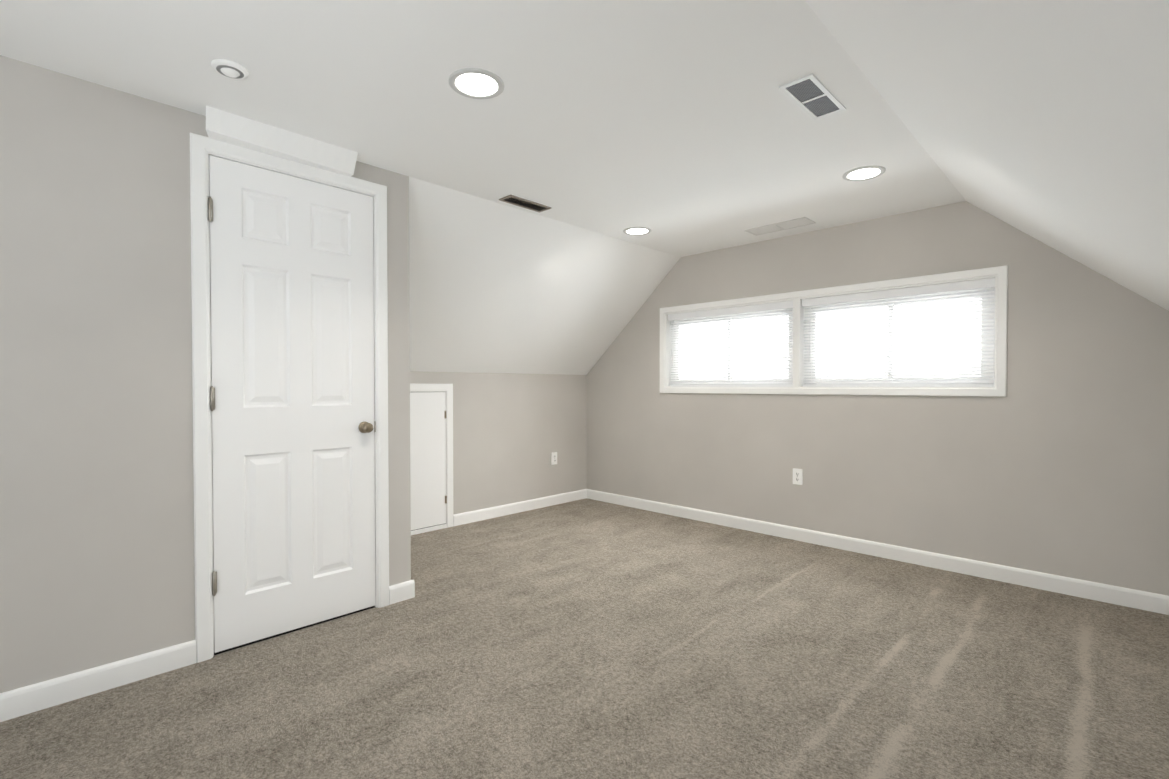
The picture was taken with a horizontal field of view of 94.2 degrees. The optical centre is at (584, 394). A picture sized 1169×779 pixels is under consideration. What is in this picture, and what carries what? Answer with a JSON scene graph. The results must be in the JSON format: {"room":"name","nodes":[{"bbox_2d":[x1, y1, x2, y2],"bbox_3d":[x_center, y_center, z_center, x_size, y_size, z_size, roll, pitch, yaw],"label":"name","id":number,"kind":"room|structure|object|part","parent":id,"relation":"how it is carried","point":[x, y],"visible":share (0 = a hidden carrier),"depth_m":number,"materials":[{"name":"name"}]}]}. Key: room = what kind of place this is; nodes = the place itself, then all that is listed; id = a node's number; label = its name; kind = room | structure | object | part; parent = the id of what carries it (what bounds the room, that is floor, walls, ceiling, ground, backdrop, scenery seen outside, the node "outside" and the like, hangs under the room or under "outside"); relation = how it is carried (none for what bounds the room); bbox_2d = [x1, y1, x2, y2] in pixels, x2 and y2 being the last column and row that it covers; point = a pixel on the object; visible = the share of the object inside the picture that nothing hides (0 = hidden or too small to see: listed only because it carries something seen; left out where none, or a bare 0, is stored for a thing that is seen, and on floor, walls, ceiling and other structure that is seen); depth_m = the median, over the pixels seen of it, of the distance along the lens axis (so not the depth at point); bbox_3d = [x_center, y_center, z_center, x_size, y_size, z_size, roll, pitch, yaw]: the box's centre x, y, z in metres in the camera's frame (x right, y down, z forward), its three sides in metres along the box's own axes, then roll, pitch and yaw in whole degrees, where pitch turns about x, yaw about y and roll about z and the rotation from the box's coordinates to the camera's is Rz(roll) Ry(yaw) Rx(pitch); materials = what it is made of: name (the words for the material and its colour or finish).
{"room":"empty attic room","nodes":[
{"label":"empty attic room","id":0,"kind":"room"},
{"bbox_2d":[0,55,410,692],"bbox_3d":[-2.359,-0.011,1.411,0.120,2.180,4.040,1,1,44],"label":"wall","id":1,"kind":"structure","parent":0,"point":[96,481],"depth_m":1.96,"materials":[{"name":"grey paint"}]},
{"bbox_2d":[0,640,195,721],"bbox_3d":[-2.634,1.039,1.049,0.014,0.090,3.113,1,1,44],"label":"baseboard","id":2,"kind":"structure","parent":1,"relation":"attached to","point":[22,701],"depth_m":1.94,"materials":[{"name":"white paint"}]},
{"bbox_2d":[190,106,388,662],"bbox_3d":[-1.279,-0.028,2.447,0.222,2.180,0.804,1,1,44],"label":"door frame","id":3,"kind":"structure","parent":1,"relation":"attached to","point":[201,146],"depth_m":2.21,"materials":[{"name":"white paint"}]},
{"bbox_2d":[208,155,375,652],"bbox_3d":[-1.285,0.041,2.443,0.052,2.018,0.688,1,1,44],"label":"door","id":4,"kind":"structure","parent":1,"relation":"in","point":[292,355],"depth_m":2.41,"materials":[{"name":"white paint"}]},
{"bbox_3d":[-1.504,0.011,2.193,0.017,1.614,0.025,1,1,44],"label":"door hinges","id":5,"kind":"part","parent":4,"relation":"part of","materials":[{"name":"silver metal"}]},
{"bbox_2d":[214,606,374,654],"bbox_3d":[-1.287,1.056,2.471,0.028,0.011,0.672,1,1,44],"label":"door sweep","id":6,"kind":"object","parent":4,"relation":"attached to","point":[260,640],"depth_m":2.42,"materials":[{"name":"black"}]},
{"bbox_2d":[358,421,375,432],"bbox_3d":[-1.045,0.159,2.637,0.066,0.057,0.083,1,1,44],"label":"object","id":7,"kind":"structure","parent":4,"relation":"attached to","point":[365,427],"depth_m":2.62,"materials":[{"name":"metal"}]},
{"bbox_2d":[389,580,414,604],"bbox_3d":[-0.938,1.012,2.787,0.014,0.090,0.137,1,1,44],"label":"baseboard","id":8,"kind":"structure","parent":1,"relation":"attached to","point":[402,591],"depth_m":2.78,"materials":[{"name":"white paint"}]},
{"bbox_2d":[0,0,964,256],"bbox_3d":[-0.751,-1.129,1.537,1.980,0.050,6.490,1,1,44],"label":"ceiling","id":9,"kind":"structure","parent":0,"point":[680,128],"depth_m":2.01,"materials":[{"name":"white paint"}]},
{"bbox_2d":[211,59,248,79],"bbox_3d":[-1.204,-1.097,1.846,0.108,0.023,0.108,1,1,44],"label":"smoke detector","id":10,"kind":"object","parent":9,"relation":"attached to","point":[229,69],"visible":1,"depth_m":1.83,"materials":[{"name":"white plastic"}]},
{"bbox_2d":[449,68,503,98],"bbox_3d":[-0.385,-1.107,1.941,0.196,0.006,0.196,1,1,44],"label":"recessed light","id":11,"kind":"object","parent":9,"relation":"in","point":[474,83],"visible":1,"depth_m":1.93,"materials":[{"name":"white plastic"}]},
{"bbox_2d":[499,195,550,212],"bbox_3d":[-0.347,-1.126,3.211,0.110,0.007,0.310,1,1,44],"label":"ceiling vent","id":12,"kind":"object","parent":9,"relation":"in","point":[523,203],"visible":1,"depth_m":3.21,"materials":[{"name":"brown metal"}]},
{"bbox_2d":[623,227,650,234],"bbox_3d":[0.367,-1.136,3.778,0.196,0.006,0.196,1,1,44],"label":"recessed light","id":13,"kind":"object","parent":9,"relation":"in","point":[637,231],"visible":1,"depth_m":3.76,"materials":[{"name":"grey plastic"}]},
{"bbox_2d":[745,217,815,235],"bbox_3d":[1.316,-1.133,3.669,0.420,0.008,0.170,1,1,44],"label":"ceiling vent","id":14,"kind":"object","parent":9,"relation":"in","point":[784,225],"visible":0.98,"depth_m":3.65,"materials":[{"name":"white metal"}]},
{"bbox_2d":[779,73,845,119],"bbox_3d":[0.858,-1.108,2.034,0.120,0.006,0.330,1,1,44],"label":"ceiling vent","id":15,"kind":"object","parent":9,"relation":"in","point":[813,96],"visible":1,"depth_m":2.02,"materials":[{"name":"white metal"}]},
{"bbox_2d":[842,165,885,180],"bbox_3d":[1.415,-1.119,2.755,0.196,0.006,0.196,1,1,44],"label":"recessed light","id":16,"kind":"object","parent":9,"relation":"in","point":[862,173],"visible":1,"depth_m":2.75,"materials":[{"name":"grey plastic"}]},
{"bbox_2d":[410,371,585,514],"bbox_3d":[-2.269,0.448,3.042,0.060,1.210,6.490,1,1,44],"label":"wall","id":17,"kind":"structure","parent":0,"point":[512,432],"depth_m":4.69,"materials":[{"name":"grey paint"}]},
{"bbox_2d":[410,392,446,530],"bbox_3d":[-1.282,0.508,4.004,0.010,1.059,0.601,1,1,44],"label":"door","id":18,"kind":"structure","parent":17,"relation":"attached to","point":[428,499],"depth_m":4.10,"materials":[{"name":"white paint"}]},
{"bbox_2d":[410,383,452,534],"bbox_3d":[-1.282,0.478,4.001,0.014,1.120,0.720,1,1,44],"label":"trim","id":19,"kind":"structure","parent":17,"relation":"attached to","point":[447,389],"depth_m":4.22,"materials":[{"name":"white paint"}]},
{"bbox_2d":[453,489,586,525],"bbox_3d":[-0.503,0.980,4.807,0.014,0.090,1.510,1,1,44],"label":"baseboard","id":20,"kind":"structure","parent":17,"relation":"attached to","point":[492,512],"depth_m":4.71,"materials":[{"name":"white paint"}]},
{"bbox_2d":[551,452,556,464],"bbox_3d":[-0.278,0.592,5.036,0.007,0.114,0.070,1,1,44],"label":"outlet","id":21,"kind":"object","parent":17,"relation":"attached to","point":[553,458],"visible":1,"depth_m":5.03,"materials":[{"name":"white plastic"}]},
{"bbox_2d":[409,177,680,374],"bbox_3d":[-1.875,-0.661,2.641,1.160,1.020,6.490,1,1,44],"label":"ceiling","id":22,"kind":"structure","parent":0,"point":[495,287],"depth_m":3.91,"materials":[{"name":"white paint"}]},
{"bbox_2d":[0,498,1168,778],"bbox_3d":[-0.751,1.126,1.572,4.580,0.100,6.890,1,1,44],"label":"floor","id":23,"kind":"structure","parent":0,"point":[586,638],"depth_m":2.03,"materials":[{"name":"carpet"}]},
{"bbox_2d":[586,201,1168,595],"bbox_3d":[1.571,-0.076,3.933,4.300,2.230,0.160,1,1,44],"label":"wall","id":24,"kind":"structure","parent":0,"point":[1055,461],"depth_m":3.27,"materials":[{"name":"grey paint"}]},
{"bbox_2d":[793,468,802,484],"bbox_3d":[1.520,0.585,3.876,0.070,0.114,0.007,1,1,44],"label":"outlet","id":25,"kind":"object","parent":24,"relation":"attached to","point":[797,476],"visible":1,"depth_m":3.87,"materials":[{"name":"white plastic"}]},
{"bbox_2d":[660,265,1007,396],"bbox_3d":[1.555,-0.369,3.919,2.388,0.733,0.155,1,1,44],"label":"window","id":26,"kind":"structure","parent":24,"relation":"in","point":[1001,273],"depth_m":3.66,"materials":[{"name":"white paint"}]},
{"bbox_3d":[1.583,-0.351,3.949,2.126,0.471,0.022,1,1,44],"label":"glass","id":27,"kind":"part","parent":26,"relation":"part of","materials":[{"name":"clear glass"}]},
{"bbox_2d":[668,278,994,385],"bbox_3d":[1.532,-0.370,3.896,2.268,0.616,0.047,1,1,44],"label":"window blinds","id":28,"kind":"object","parent":26,"relation":"attached to","point":[946,288],"visible":0.85,"depth_m":3.65,"materials":[{"name":"white plastic"}]},
{"bbox_3d":[1.585,-0.369,3.950,2.276,0.621,0.060,1,1,44],"label":"vinyl window frame","id":29,"kind":"part","parent":26,"relation":"part of","materials":[{"name":"white plastic"}]},
{"bbox_2d":[587,489,1168,614],"bbox_3d":[1.510,0.995,3.888,4.180,0.090,0.014,1,1,44],"label":"baseboard","id":30,"kind":"structure","parent":24,"relation":"attached to","point":[1134,598],"depth_m":3.31,"materials":[{"name":"white paint"}]},
{"bbox_2d":[805,0,1168,310],"bbox_3d":[0.372,-0.626,0.448,1.160,1.020,6.490,1,1,44],"label":"ceiling","id":31,"kind":"structure","parent":0,"point":[1046,122],"depth_m":1.35,"materials":[{"name":"white paint"}]},
{"label":"outside","id":32,"kind":"structure","parent":0,"visible":0},
{"bbox_2d":[680,298,980,379],"bbox_3d":[2.151,-0.470,4.507,8.000,4.000,0.001,1,1,44],"label":"sky","id":33,"kind":"structure","parent":32,"point":[845,341],"depth_m":4.43,"materials":[{"name":"white"}]}
]}

